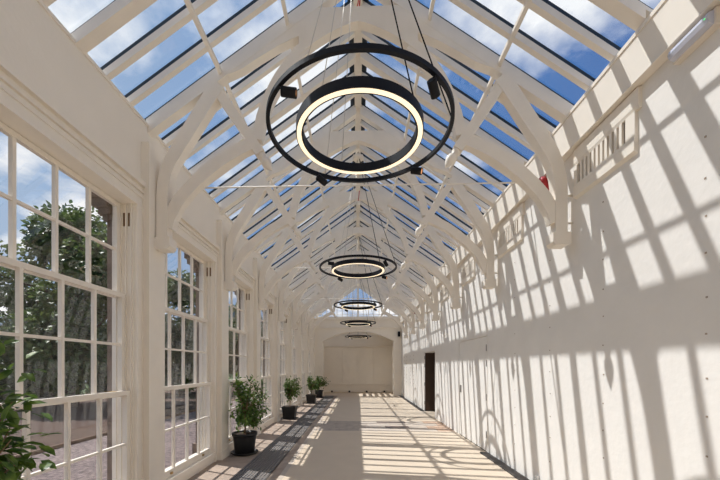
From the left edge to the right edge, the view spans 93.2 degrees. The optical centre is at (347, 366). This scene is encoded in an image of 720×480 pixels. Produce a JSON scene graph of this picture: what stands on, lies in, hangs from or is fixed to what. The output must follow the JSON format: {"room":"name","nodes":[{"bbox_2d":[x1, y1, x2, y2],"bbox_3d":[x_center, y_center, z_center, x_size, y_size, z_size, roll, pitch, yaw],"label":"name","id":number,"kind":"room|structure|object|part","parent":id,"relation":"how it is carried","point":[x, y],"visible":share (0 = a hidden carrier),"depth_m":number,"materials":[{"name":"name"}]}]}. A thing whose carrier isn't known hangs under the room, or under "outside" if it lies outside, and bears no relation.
{"room":"historic interior","nodes":[
{"label":"historic interior","id":0,"kind":"room"},
{"bbox_2d":[0,381,262,454],"bbox_3d":[-10.552,1.625,16.340,10.280,0.090,48.000,0,0,2],"label":"bed","id":1,"kind":"object","parent":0,"point":[83,417],"depth_m":10.43,"materials":[{"name":"brown soil"}]},
{"bbox_2d":[0,200,174,406],"bbox_3d":[-10.805,-2.324,13.685,6.968,8.364,6.815,0,0,-11],"label":"tree","id":2,"kind":"object","parent":1,"relation":"on","point":[40,312],"visible":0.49,"depth_m":12.20,"materials":[{"name":"green plant"}]},
{"bbox_2d":[165,268,237,393],"bbox_3d":[-9.729,-1.974,20.184,5.854,7.662,5.197,0,0,2],"label":"tree","id":3,"kind":"object","parent":1,"relation":"on","point":[185,290],"visible":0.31,"depth_m":19.10,"materials":[{"name":"green plant"}]},
{"bbox_2d":[229,302,262,377],"bbox_3d":[-10.609,-2.324,33.186,6.968,8.364,6.815,0,0,-20],"label":"tree","id":4,"kind":"object","parent":1,"relation":"on","point":[235,305],"visible":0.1,"depth_m":32.89,"materials":[{"name":"green plant"}]},
{"bbox_2d":[5,396,262,479],"bbox_3d":[-3.720,1.630,16.125,3.250,0.080,48.000,0,0,2],"label":"path","id":5,"kind":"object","parent":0,"point":[85,469],"visible":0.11,"depth_m":6.18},
{"bbox_2d":[0,0,314,479],"bbox_3d":[-2.350,-0.535,8.078,0.695,4.370,20.800,0,0,2],"label":"wall","id":6,"kind":"structure","parent":0,"point":[33,41],"depth_m":3.69,"materials":[{"name":"white paint"}]},
{"bbox_2d":[0,56,145,479],"bbox_3d":[-2.381,-0.227,2.887,0.338,3.553,1.933,0,0,2],"label":"window","id":7,"kind":"structure","parent":6,"relation":"in","point":[29,118],"depth_m":3.07,"materials":[{"name":"beige paint"}]},
{"bbox_3d":[-2.426,-1.215,2.823,0.042,1.000,1.486,0,0,2],"label":"sash","id":8,"kind":"part","parent":7,"relation":"part of","materials":[{"name":"beige paint"}]},
{"bbox_3d":[-2.375,-0.230,2.821,0.042,1.070,1.486,0,0,2],"label":"sash","id":9,"kind":"part","parent":7,"relation":"part of","materials":[{"name":"beige paint"}]},
{"bbox_3d":[-2.322,0.820,2.819,0.042,1.150,1.486,0,0,2],"label":"sash","id":10,"kind":"part","parent":7,"relation":"part of","materials":[{"name":"beige paint"}]},
{"bbox_3d":[-2.140,-2.705,8.071,0.095,0.030,20.800,0,0,2],"label":"wall plate","id":11,"kind":"part","parent":6,"relation":"part of","materials":[{"name":"white wood"}]},
{"bbox_2d":[165,215,219,479],"bbox_3d":[-2.320,-0.227,4.856,0.338,3.553,1.933,0,0,2],"label":"window","id":12,"kind":"structure","parent":6,"relation":"in","point":[191,240],"depth_m":5.24,"materials":[{"name":"beige paint"}]},
{"bbox_3d":[-2.365,-1.215,4.792,0.042,1.000,1.486,0,0,2],"label":"sash","id":13,"kind":"part","parent":12,"relation":"part of","materials":[{"name":"beige paint"}]},
{"bbox_3d":[-2.313,-0.230,4.790,0.042,1.070,1.486,0,0,2],"label":"sash","id":14,"kind":"part","parent":12,"relation":"part of","materials":[{"name":"beige paint"}]},
{"bbox_3d":[-2.260,0.820,4.788,0.042,1.150,1.486,0,0,2],"label":"sash","id":15,"kind":"part","parent":12,"relation":"part of","materials":[{"name":"beige paint"}]},
{"bbox_3d":[-2.336,1.472,4.791,0.310,0.155,1.540,0,0,2],"label":"sill","id":16,"kind":"part","parent":12,"relation":"part of","materials":[{"name":"beige paint"}]},
{"bbox_2d":[229,266,254,450],"bbox_3d":[-2.258,-0.227,6.825,0.338,3.553,1.933,0,0,2],"label":"window","id":17,"kind":"structure","parent":6,"relation":"in","point":[245,282],"depth_m":7.46,"materials":[{"name":"beige paint"}]},
{"bbox_3d":[-2.274,1.472,6.760,0.310,0.155,1.540,0,0,2],"label":"sill","id":18,"kind":"part","parent":17,"relation":"part of","materials":[{"name":"beige paint"}]},
{"bbox_3d":[-2.303,-1.215,6.761,0.042,1.000,1.486,0,0,2],"label":"sash","id":19,"kind":"part","parent":17,"relation":"part of","materials":[{"name":"beige paint"}]},
{"bbox_3d":[-2.251,-0.230,6.759,0.042,1.070,1.486,0,0,2],"label":"sash","id":20,"kind":"part","parent":17,"relation":"part of","materials":[{"name":"beige paint"}]},
{"bbox_3d":[-2.198,0.820,6.757,0.042,1.150,1.486,0,0,2],"label":"sash","id":21,"kind":"part","parent":17,"relation":"part of","materials":[{"name":"beige paint"}]},
{"bbox_3d":[-2.118,-0.227,6.820,0.058,3.553,1.933,0,0,2],"label":"architrave","id":22,"kind":"part","parent":17,"relation":"part of","materials":[{"name":"beige paint"}]},
{"bbox_2d":[261,292,275,430],"bbox_3d":[-2.196,-0.227,8.794,0.338,3.553,1.933,0,0,2],"label":"window","id":23,"kind":"structure","parent":6,"relation":"in","point":[269,358],"depth_m":9.47,"materials":[{"name":"beige paint"}]},
{"bbox_3d":[-2.241,-1.215,8.730,0.042,1.000,1.486,0,0,2],"label":"sash","id":24,"kind":"part","parent":23,"relation":"part of","materials":[{"name":"beige paint"}]},
{"bbox_3d":[-2.189,-0.230,8.728,0.042,1.070,1.486,0,0,2],"label":"sash","id":25,"kind":"part","parent":23,"relation":"part of","materials":[{"name":"beige paint"}]},
{"bbox_3d":[-2.136,0.820,8.726,0.042,1.150,1.486,0,0,2],"label":"sash","id":26,"kind":"part","parent":23,"relation":"part of","materials":[{"name":"beige paint"}]},
{"bbox_3d":[-2.212,1.472,8.729,0.310,0.155,1.540,0,0,2],"label":"sill","id":27,"kind":"part","parent":23,"relation":"part of","materials":[{"name":"beige paint"}]},
{"bbox_3d":[-2.056,-0.227,8.789,0.058,3.553,1.933,0,0,2],"label":"architrave","id":28,"kind":"part","parent":23,"relation":"part of","materials":[{"name":"beige paint"}]},
{"bbox_2d":[280,307,289,417],"bbox_3d":[-2.134,-0.227,10.763,0.338,3.553,1.933,0,0,2],"label":"window","id":29,"kind":"structure","parent":6,"relation":"in","point":[285,329],"depth_m":11.44,"materials":[{"name":"beige paint"}]},
{"bbox_3d":[-2.179,-1.215,10.699,0.042,1.000,1.486,0,0,2],"label":"sash","id":30,"kind":"part","parent":29,"relation":"part of","materials":[{"name":"beige paint"}]},
{"bbox_3d":[-2.127,-0.230,10.697,0.042,1.070,1.486,0,0,2],"label":"sash","id":31,"kind":"part","parent":29,"relation":"part of","materials":[{"name":"beige paint"}]},
{"bbox_3d":[-2.074,0.820,10.695,0.042,1.150,1.486,0,0,2],"label":"sash","id":32,"kind":"part","parent":29,"relation":"part of","materials":[{"name":"beige paint"}]},
{"bbox_3d":[-1.994,-0.227,10.758,0.058,3.553,1.933,0,0,2],"label":"architrave","id":33,"kind":"part","parent":29,"relation":"part of","materials":[{"name":"beige paint"}]},
{"bbox_2d":[293,319,299,405],"bbox_3d":[-2.072,-0.227,12.732,0.338,3.553,1.933,0,0,2],"label":"window","id":34,"kind":"structure","parent":6,"relation":"in","point":[295,331],"depth_m":13.41,"materials":[{"name":"beige paint"}]},
{"bbox_3d":[-2.117,-1.215,12.668,0.042,1.000,1.486,0,0,2],"label":"sash","id":35,"kind":"part","parent":34,"relation":"part of","materials":[{"name":"beige paint"}]},
{"bbox_3d":[-2.065,-0.230,12.666,0.042,1.070,1.486,0,0,2],"label":"sash","id":36,"kind":"part","parent":34,"relation":"part of","materials":[{"name":"beige paint"}]},
{"bbox_3d":[-2.012,0.820,12.664,0.042,1.150,1.486,0,0,2],"label":"sash","id":37,"kind":"part","parent":34,"relation":"part of","materials":[{"name":"beige paint"}]},
{"bbox_3d":[-1.932,-0.227,12.727,0.058,3.553,1.933,0,0,2],"label":"architrave","id":38,"kind":"part","parent":34,"relation":"part of","materials":[{"name":"beige paint"}]},
{"bbox_2d":[302,328,306,402],"bbox_3d":[-2.010,-0.227,14.701,0.338,3.553,1.933,0,0,2],"label":"window","id":39,"kind":"structure","parent":6,"relation":"in","point":[304,337],"depth_m":15.39,"materials":[{"name":"beige paint"}]},
{"bbox_3d":[-2.003,-0.230,14.635,0.042,1.070,1.486,0,0,2],"label":"sash","id":40,"kind":"part","parent":39,"relation":"part of","materials":[{"name":"beige paint"}]},
{"bbox_3d":[-1.950,0.820,14.633,0.042,1.150,1.486,0,0,2],"label":"sash","id":41,"kind":"part","parent":39,"relation":"part of","materials":[{"name":"beige paint"}]},
{"bbox_3d":[-1.870,-0.227,14.697,0.058,3.553,1.933,0,0,2],"label":"architrave","id":42,"kind":"part","parent":39,"relation":"part of","materials":[{"name":"beige paint"}]},
{"bbox_2d":[309,333,312,393],"bbox_3d":[-1.948,-0.227,16.670,0.338,3.553,1.933,0,0,2],"label":"window","id":43,"kind":"structure","parent":6,"relation":"in","point":[310,340],"depth_m":17.36,"materials":[{"name":"beige paint"}]},
{"bbox_3d":[-1.808,-0.227,16.666,0.058,3.553,1.933,0,0,2],"label":"architrave","id":44,"kind":"part","parent":43,"relation":"part of","materials":[{"name":"beige paint"}]},
{"bbox_2d":[289,238,425,328],"bbox_3d":[0.349,-2.872,11.665,4.725,3.114,0.150,0,0,2],"label":"roof truss","id":45,"kind":"object","parent":6,"relation":"attached to","point":[420,315],"visible":0.79,"depth_m":11.62,"materials":[{"name":"white wood"}]},
{"bbox_3d":[-1.508,-2.328,11.723,0.768,1.756,0.110,0,0,2],"label":"post","id":46,"kind":"part","parent":45,"relation":"part of","materials":[{"name":"white wood"}]},
{"bbox_3d":[2.241,-2.328,11.605,0.768,1.756,0.110,0,0,2],"label":"post","id":47,"kind":"part","parent":45,"relation":"part of","materials":[{"name":"white wood"}]},
{"bbox_2d":[218,104,497,290],"bbox_3d":[0.163,-2.872,5.758,4.725,3.114,0.150,0,0,2],"label":"roof truss","id":48,"kind":"object","parent":6,"relation":"attached to","point":[387,139],"visible":0.91,"depth_m":5.72,"materials":[{"name":"white wood"}]},
{"bbox_3d":[-1.693,-2.328,5.816,0.768,1.756,0.110,0,0,2],"label":"post","id":49,"kind":"part","parent":48,"relation":"part of","materials":[{"name":"white wood"}]},
{"bbox_2d":[292,225,301,237],"bbox_3d":[-0.861,-2.304,5.790,0.163,0.206,0.116,0,0,2],"label":"pendant","id":50,"kind":"object","parent":48,"relation":"attached to","point":[297,231],"depth_m":5.76,"materials":[{"name":"white wood"}]},
{"bbox_2d":[415,224,424,235],"bbox_3d":[1.222,-2.304,5.724,0.163,0.206,0.116,0,0,2],"label":"pendant","id":51,"kind":"object","parent":48,"relation":"attached to","point":[419,230],"depth_m":5.69,"materials":[{"name":"white wood"}]},
{"bbox_3d":[2.055,-2.328,5.698,0.768,1.756,0.110,0,0,2],"label":"post","id":52,"kind":"part","parent":48,"relation":"part of","materials":[{"name":"white wood"}]},
{"bbox_2d":[254,174,461,309],"bbox_3d":[0.225,-2.872,7.727,4.725,3.114,0.150,0,0,2],"label":"roof truss","id":53,"kind":"object","parent":6,"relation":"attached to","point":[335,199],"visible":0.97,"depth_m":7.69,"materials":[{"name":"white wood"}]},
{"bbox_3d":[-1.631,-2.328,7.785,0.768,1.756,0.110,0,0,2],"label":"post","id":54,"kind":"part","parent":53,"relation":"part of","materials":[{"name":"white wood"}]},
{"bbox_2d":[309,261,315,270],"bbox_3d":[-0.799,-2.304,7.759,0.163,0.206,0.116,0,0,2],"label":"pendant","id":55,"kind":"object","parent":53,"relation":"attached to","point":[311,264],"depth_m":7.72,"materials":[{"name":"white wood"}]},
{"bbox_2d":[400,261,407,269],"bbox_3d":[1.284,-2.304,7.693,0.163,0.206,0.116,0,0,2],"label":"pendant","id":56,"kind":"object","parent":53,"relation":"attached to","point":[403,265],"depth_m":7.66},
{"bbox_3d":[2.117,-2.328,7.667,0.768,1.756,0.110,0,0,2],"label":"post","id":57,"kind":"part","parent":53,"relation":"part of","materials":[{"name":"white wood"}]},
{"bbox_2d":[275,212,440,321],"bbox_3d":[0.287,-2.872,9.696,4.725,3.114,0.150,0,0,2],"label":"roof truss","id":58,"kind":"object","parent":6,"relation":"attached to","point":[337,233],"visible":0.89,"depth_m":9.65,"materials":[{"name":"white wood"}]},
{"bbox_3d":[-1.569,-2.328,9.754,0.768,1.756,0.110,0,0,2],"label":"post","id":59,"kind":"part","parent":58,"relation":"part of","materials":[{"name":"white wood"}]},
{"bbox_3d":[2.179,-2.328,9.636,0.768,1.756,0.110,0,0,2],"label":"post","id":60,"kind":"part","parent":58,"relation":"part of","materials":[{"name":"white wood"}]},
{"bbox_2d":[299,257,416,334],"bbox_3d":[0.411,-2.872,13.634,4.725,3.114,0.150,0,0,2],"label":"roof truss","id":61,"kind":"object","parent":6,"relation":"attached to","point":[315,289],"visible":0.75,"depth_m":13.59,"materials":[{"name":"white wood"}]},
{"bbox_3d":[-1.446,-2.328,13.692,0.768,1.756,0.110,0,0,2],"label":"post","id":62,"kind":"part","parent":61,"relation":"part of","materials":[{"name":"white wood"}]},
{"bbox_3d":[2.303,-2.328,13.574,0.768,1.756,0.110,0,0,2],"label":"post","id":63,"kind":"part","parent":61,"relation":"part of","materials":[{"name":"white wood"}]},
{"bbox_2d":[309,273,408,338],"bbox_3d":[0.473,-2.872,15.603,4.725,3.114,0.150,0,0,2],"label":"roof truss","id":64,"kind":"object","parent":6,"relation":"attached to","point":[345,284],"visible":0.8,"depth_m":15.56,"materials":[{"name":"white wood"}]},
{"bbox_3d":[-1.384,-2.328,15.661,0.768,1.756,0.110,0,0,2],"label":"post","id":65,"kind":"part","parent":64,"relation":"part of","materials":[{"name":"white wood"}]},
{"bbox_3d":[2.365,-2.328,15.543,0.768,1.756,0.110,0,0,2],"label":"post","id":66,"kind":"part","parent":64,"relation":"part of","materials":[{"name":"white wood"}]},
{"bbox_2d":[146,0,573,252],"bbox_3d":[0.102,-2.872,3.789,4.725,3.114,0.150,0,0,2],"label":"roof truss","id":67,"kind":"object","parent":6,"relation":"attached to","point":[514,88],"visible":0.98,"depth_m":3.75,"materials":[{"name":"white wood"}]},
{"bbox_3d":[-1.755,-2.328,3.847,0.768,1.756,0.110,0,0,2],"label":"post","id":68,"kind":"part","parent":67,"relation":"part of","materials":[{"name":"white wood"}]},
{"bbox_2d":[258,152,271,170],"bbox_3d":[-0.922,-2.304,3.821,0.163,0.206,0.116,0,0,2],"label":"pendant","id":69,"kind":"object","parent":67,"relation":"attached to","point":[266,162],"depth_m":3.79,"materials":[{"name":"white wood"}]},
{"bbox_2d":[445,148,459,167],"bbox_3d":[1.161,-2.304,3.755,0.163,0.206,0.116,0,0,2],"label":"pendant","id":70,"kind":"object","parent":67,"relation":"attached to","point":[451,158],"depth_m":3.72,"materials":[{"name":"white wood"}]},
{"bbox_3d":[1.993,-2.328,3.729,0.768,1.756,0.110,0,0,2],"label":"post","id":71,"kind":"part","parent":67,"relation":"part of","materials":[{"name":"white wood"}]},
{"bbox_2d":[42,0,356,313],"bbox_3d":[-1.073,-3.543,8.038,2.590,1.842,20.800,0,0,2],"label":"frame","id":72,"kind":"structure","parent":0,"point":[118,13],"depth_m":4.46,"materials":[{"name":"white wood"}]},
{"bbox_2d":[319,152,396,281],"bbox_3d":[0.214,-3.068,6.797,1.544,2.425,1.544,0,0,2],"label":"ring chandelier","id":73,"kind":"object","parent":72,"relation":"hanging from","point":[358,157],"visible":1,"depth_m":6.66,"materials":[{"name":"black metal"},{"name":"luminous white diffuser"},{"name":"steel wire"}]},
{"bbox_2d":[332,263,383,277],"bbox_3d":[0.214,-1.914,6.797,1.050,0.004,1.050,0,0,2],"label":"diffuser","id":74,"kind":"object","parent":73,"relation":"attached to","point":[334,267],"depth_m":6.95,"materials":[{"name":"beige plastic"}]},
{"bbox_2d":[340,273,375,326],"bbox_3d":[0.460,-2.988,14.643,1.544,2.425,1.544,0,0,2],"label":"ring chandelier","id":75,"kind":"object","parent":72,"relation":"hanging from","point":[369,323],"visible":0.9,"depth_m":14.40,"materials":[{"name":"black metal"},{"name":"luminous white diffuser"},{"name":"steel wire"}]},
{"bbox_2d":[80,372,486,451],"bbox_3d":[-13.579,1.810,45.449,150.000,0.280,150.000,0,0,2],"label":"ground","id":76,"kind":"structure","parent":0,"point":[231,378],"depth_m":24.16,"materials":[{"name":"grey stone"}]},
{"bbox_2d":[0,360,166,402],"bbox_3d":[-15.620,0.556,24.209,3.430,2.595,32.939,0,0,2],"label":"hedge","id":77,"kind":"object","parent":76,"relation":"on","point":[9,380],"visible":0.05,"depth_m":16.52,"materials":[{"name":"green plant"}]},
{"bbox_2d":[14,398,235,457],"bbox_3d":[-5.380,1.595,16.177,0.070,0.150,48.000,0,0,2],"label":"trim","id":78,"kind":"structure","parent":76,"relation":"on","point":[38,451],"depth_m":7.13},
{"bbox_2d":[188,392,517,479],"bbox_3d":[0.340,1.600,9.394,5.190,0.100,23.600,0,0,2],"label":"floor","id":79,"kind":"structure","parent":0,"point":[327,455],"depth_m":6.47,"materials":[{"name":"beige stone"}]},
{"bbox_2d":[0,339,61,479],"bbox_3d":[-1.894,0.674,1.611,0.644,1.751,0.772,0,0,43],"label":"citrus","id":80,"kind":"object","parent":79,"relation":"on","point":[12,464],"visible":1,"depth_m":1.77,"materials":[{"name":"green plant"}]},
{"bbox_3d":[-1.838,0.558,1.634,0.409,1.289,0.544,0,0,2],"label":"stem","id":81,"kind":"part","parent":80,"relation":"part of","materials":[{"name":"green plant"}]},
{"bbox_2d":[231,430,257,453],"bbox_3d":[-1.840,1.350,6.091,0.450,0.360,0.450,0,0,2],"label":"pot","id":82,"kind":"object","parent":79,"relation":"on","point":[244,441],"depth_m":5.94,"materials":[{"name":"black plastic"}]},
{"bbox_2d":[228,372,270,455],"bbox_3d":[-1.728,0.810,6.066,0.696,1.479,1.084,0,0,-6],"label":"citrus","id":83,"kind":"object","parent":79,"relation":"on","point":[244,440],"visible":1,"depth_m":5.98,"materials":[{"name":"green plant"}]},
{"bbox_3d":[-1.729,0.734,6.102,0.426,0.935,0.793,0,0,2],"label":"stem","id":84,"kind":"part","parent":83,"relation":"part of","materials":[{"name":"green plant"}]},
{"bbox_2d":[281,376,301,419],"bbox_3d":[-1.629,0.903,10.242,0.640,1.293,0.966,0,0,2],"label":"citrus","id":85,"kind":"object","parent":79,"relation":"on","point":[289,412],"visible":1,"depth_m":10.06,"materials":[{"name":"green plant"}]},
{"bbox_2d":[281,405,297,418],"bbox_3d":[-1.730,1.355,10.209,0.420,0.350,0.420,0,0,2],"label":"pot","id":86,"kind":"object","parent":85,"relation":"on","point":[288,411],"depth_m":10.03,"materials":[{"name":"black plastic"}]},
{"bbox_3d":[-1.619,0.782,10.234,0.427,0.840,0.753,0,0,2],"label":"stem","id":87,"kind":"part","parent":85,"relation":"part of","materials":[{"name":"green plant"}]},
{"bbox_2d":[277,396,337,479],"bbox_3d":[-0.833,1.599,8.030,0.070,0.101,20.800,0,0,2],"label":"trim","id":88,"kind":"structure","parent":79,"relation":"in","point":[292,460],"depth_m":6.38,"materials":[{"name":"stone"}]},
{"bbox_2d":[305,376,320,403],"bbox_3d":[-1.433,0.960,14.515,0.663,1.181,0.964,0,0,2],"label":"citrus","id":89,"kind":"object","parent":79,"relation":"on","point":[311,398],"visible":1,"depth_m":14.39,"materials":[{"name":"green plant"}]},
{"bbox_2d":[306,394,316,402],"bbox_3d":[-1.544,1.355,14.556,0.420,0.350,0.420,0,0,2],"label":"pot","id":90,"kind":"object","parent":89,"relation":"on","point":[311,398],"depth_m":14.38,"materials":[{"name":"black plastic"}]},
{"bbox_2d":[314,376,328,397],"bbox_3d":[-1.260,0.994,17.110,0.826,1.112,0.940,0,0,2],"label":"citrus","id":91,"kind":"object","parent":79,"relation":"on","point":[319,393],"visible":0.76,"depth_m":17.02,"materials":[{"name":"green plant"}]},
{"bbox_2d":[314,390,322,396],"bbox_3d":[-1.432,1.350,17.153,0.450,0.360,0.450,0,0,2],"label":"pot","id":92,"kind":"object","parent":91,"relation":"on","point":[320,392],"depth_m":16.98,"materials":[{"name":"black plastic"}]},
{"bbox_2d":[315,318,400,395],"bbox_3d":[0.582,-0.550,18.521,5.000,4.200,0.440,0,0,2],"label":"wall","id":93,"kind":"structure","parent":0,"point":[328,328],"depth_m":18.37,"materials":[{"name":"white paint"}]},
{"bbox_3d":[0.532,-2.380,18.347,4.590,0.540,0.090,0,0,2],"label":"cornice","id":94,"kind":"part","parent":93,"relation":"part of","materials":[{"name":"beige paint"}]},
{"bbox_2d":[315,286,400,317],"bbox_3d":[0.580,-3.555,18.464,4.900,1.810,0.066,0,0,2],"label":"window","id":95,"kind":"structure","parent":93,"relation":"in","point":[357,287],"depth_m":18.44,"materials":[{"name":"beige paint"}]},
{"bbox_2d":[324,332,392,391],"bbox_3d":[0.578,-0.450,19.967,5.100,4.000,2.450,0,0,2],"label":"wall","id":96,"kind":"structure","parent":0,"point":[362,364],"depth_m":20.86,"materials":[{"name":"white paint"}]},
{"bbox_3d":[0.655,-0.085,20.840,4.600,2.430,0.100,0,0,2],"label":"rail","id":97,"kind":"part","parent":96,"relation":"part of","materials":[{"name":"beige paint"}]},
{"bbox_2d":[348,0,368,285],"bbox_3d":[0.251,-4.482,7.996,0.260,0.235,20.800,0,0,2],"label":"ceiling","id":98,"kind":"structure","parent":0,"point":[357,39],"depth_m":5.67,"materials":[{"name":"wood"},{"name":"white painted timber"}]},
{"bbox_2d":[334,278,382,311],"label":"ring chandelier","id":99,"kind":"object","parent":98,"relation":"hanging from","point":[368,302],"depth_m":10.41,"materials":[{"name":"black metal"}]},
{"bbox_2d":[341,304,374,309],"bbox_3d":[0.337,-1.884,10.715,1.050,0.004,1.050,0,0,2],"label":"diffuser","id":100,"kind":"object","parent":99,"relation":"attached to","point":[372,306],"depth_m":11.00,"materials":[{"name":"beige plastic"}]},
{"bbox_2d":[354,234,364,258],"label":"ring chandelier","id":101,"kind":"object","parent":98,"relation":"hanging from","point":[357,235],"depth_m":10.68,"materials":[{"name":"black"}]},
{"bbox_2d":[359,0,653,313],"bbox_3d":[1.506,-3.592,7.957,2.450,1.744,20.800,0,0,2],"label":"frame","id":102,"kind":"structure","parent":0,"point":[632,13],"depth_m":4.43,"materials":[{"name":"white wood"}]},
{"bbox_2d":[266,0,454,185],"bbox_3d":[0.103,-3.088,2.883,1.544,2.425,1.544,0,0,2],"label":"ring chandelier","id":103,"kind":"object","parent":102,"relation":"hanging from","point":[345,86],"visible":1,"depth_m":2.52,"materials":[{"name":"black metal"},{"name":"luminous white diffuser"},{"name":"steel wire"}]},
{"bbox_2d":[297,88,422,173],"bbox_3d":[0.103,-1.934,2.883,1.050,0.004,1.050,0,0,2],"label":"diffuser","id":104,"kind":"object","parent":103,"relation":"attached to","point":[396,96],"depth_m":2.67,"materials":[{"name":"beige plastic"}]},
{"bbox_2d":[401,27,719,479],"bbox_3d":[2.781,-0.600,9.317,0.306,4.300,23.600,0,0,2],"label":"wall","id":105,"kind":"structure","parent":0,"point":[603,347],"depth_m":3.08,"materials":[{"name":"beige paint"}]},
{"bbox_2d":[305,298,396,298],"bbox_3d":[0.358,-2.550,12.650,4.602,0.022,0.022,0,0,2],"label":"rod","id":106,"kind":"object","parent":105,"relation":"attached to","point":[305,298],"visible":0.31,"depth_m":12.64,"materials":[{"name":"white metal"}]},
{"bbox_2d":[270,266,446,268],"bbox_3d":[0.235,-2.550,8.712,4.602,0.022,0.022,0,0,2],"label":"rod","id":107,"kind":"object","parent":105,"relation":"attached to","point":[416,266],"visible":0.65,"depth_m":8.70,"materials":[{"name":"white metal"}]},
{"bbox_2d":[204,182,515,188],"bbox_3d":[0.111,-2.550,4.774,4.602,0.022,0.022,0,0,2],"label":"rod","id":108,"kind":"object","parent":105,"relation":"attached to","point":[476,182],"visible":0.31,"depth_m":4.76,"materials":[{"name":"white metal"}]},
{"bbox_2d":[359,314,399,314],"bbox_3d":[0.482,-2.550,16.588,4.602,0.022,0.022,0,0,2],"label":"rod","id":109,"kind":"object","parent":105,"relation":"attached to","point":[359,314],"visible":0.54,"depth_m":16.55,"materials":[{"name":"white metal"}]},
{"bbox_2d":[424,353,434,410],"bbox_3d":[3.170,0.522,11.927,0.932,2.025,0.042,0,0,2],"label":"door","id":110,"kind":"structure","parent":105,"relation":"in","point":[429,365],"depth_m":11.91,"materials":[{"name":"brown wood"}]},
{"bbox_2d":[426,293,432,313],"bbox_3d":[2.672,-2.050,11.097,0.036,0.520,0.840,0,0,2],"label":"air vent","id":111,"kind":"object","parent":105,"relation":"in","point":[428,310],"visible":0.35,"depth_m":11.14,"materials":[{"name":"beige"}]},
{"bbox_2d":[440,277,448,302],"bbox_3d":[2.610,-2.050,9.127,0.036,0.520,0.840,0,0,2],"label":"air vent","id":112,"kind":"object","parent":105,"relation":"in","point":[444,295],"visible":0.79,"depth_m":9.20,"materials":[{"name":"beige metal"}]},
{"bbox_3d":[2.648,0.477,9.066,0.056,2.145,5.860,0,0,2],"label":"door trim","id":113,"kind":"part","parent":105,"relation":"part of","materials":[{"name":"white paint"}]},
{"bbox_2d":[399,395,528,479],"bbox_3d":[2.520,1.541,7.925,0.140,0.018,20.800,0,0,2],"label":"trim","id":114,"kind":"structure","parent":105,"relation":"attached to","point":[517,475],"depth_m":5.36,"materials":[{"name":"black"}]},
{"bbox_2d":[461,255,474,285],"bbox_3d":[2.548,-2.050,7.159,0.036,0.520,0.840,0,0,2],"label":"air vent","id":115,"kind":"object","parent":105,"relation":"in","point":[468,265],"visible":0.97,"depth_m":7.12,"materials":[{"name":"beige metal"}]},
{"bbox_2d":[460,336,486,450],"bbox_3d":[2.577,0.488,7.010,0.059,2.100,1.694,0,0,2],"label":"door","id":116,"kind":"structure","parent":105,"relation":"in","point":[473,353],"depth_m":6.84,"materials":[{"name":"white wood"}]},
{"bbox_2d":[498,202,524,257],"bbox_3d":[2.486,-2.050,5.189,0.036,0.520,0.840,0,0,2],"label":"air vent","id":117,"kind":"object","parent":105,"relation":"in","point":[511,230],"visible":1,"depth_m":5.11,"materials":[{"name":"beige metal"}]},
{"bbox_2d":[533,474,539,479],"bbox_3d":[2.455,1.448,4.425,0.050,0.075,0.080,0,0,2],"label":"wall socket","id":118,"kind":"object","parent":105,"relation":"attached to","point":[536,477],"visible":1,"depth_m":4.41,"materials":[{"name":"white plastic"}]},
{"bbox_2d":[539,176,548,189],"bbox_3d":[2.396,-2.230,4.127,0.150,0.148,0.148,0,0,2],"label":"fire alarm","id":119,"kind":"object","parent":105,"relation":"attached to","point":[543,179],"visible":0.32,"depth_m":4.07,"materials":[{"name":"red plastic"}]},
{"bbox_2d":[400,0,719,322],"bbox_3d":[2.576,-2.553,7.923,0.148,0.455,20.800,0,0,2],"label":"trim","id":120,"kind":"structure","parent":105,"relation":"attached to","point":[648,48],"depth_m":3.00,"materials":[{"name":"beige paint"}]},
{"bbox_2d":[573,87,641,199],"bbox_3d":[2.424,-2.050,3.220,0.036,0.520,0.840,0,0,2],"label":"air vent","id":121,"kind":"object","parent":105,"relation":"in","point":[614,141],"visible":1,"depth_m":3.13,"materials":[{"name":"white metal"}]},
{"bbox_2d":[667,6,719,64],"bbox_3d":[2.366,-2.255,2.327,0.097,0.110,0.300,0,0,2],"label":"emergency light","id":122,"kind":"object","parent":105,"relation":"attached to","point":[710,22],"visible":1,"depth_m":2.29,"materials":[{"name":"beige plastic"}]},
{"bbox_3d":[0.627,-2.515,19.965,5.200,0.130,2.450,0,0,2],"label":"ceiling","id":123,"kind":"structure","parent":0,"visible":0},
{"bbox_2d":[345,335,370,338],"bbox_3d":[0.622,-2.048,19.790,1.544,0.805,1.544,0,0,2],"label":"ring chandelier","id":124,"kind":"object","parent":123,"relation":"hanging from","point":[349,336],"visible":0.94,"depth_m":19.37,"materials":[{"name":"black metal"}]}
]}

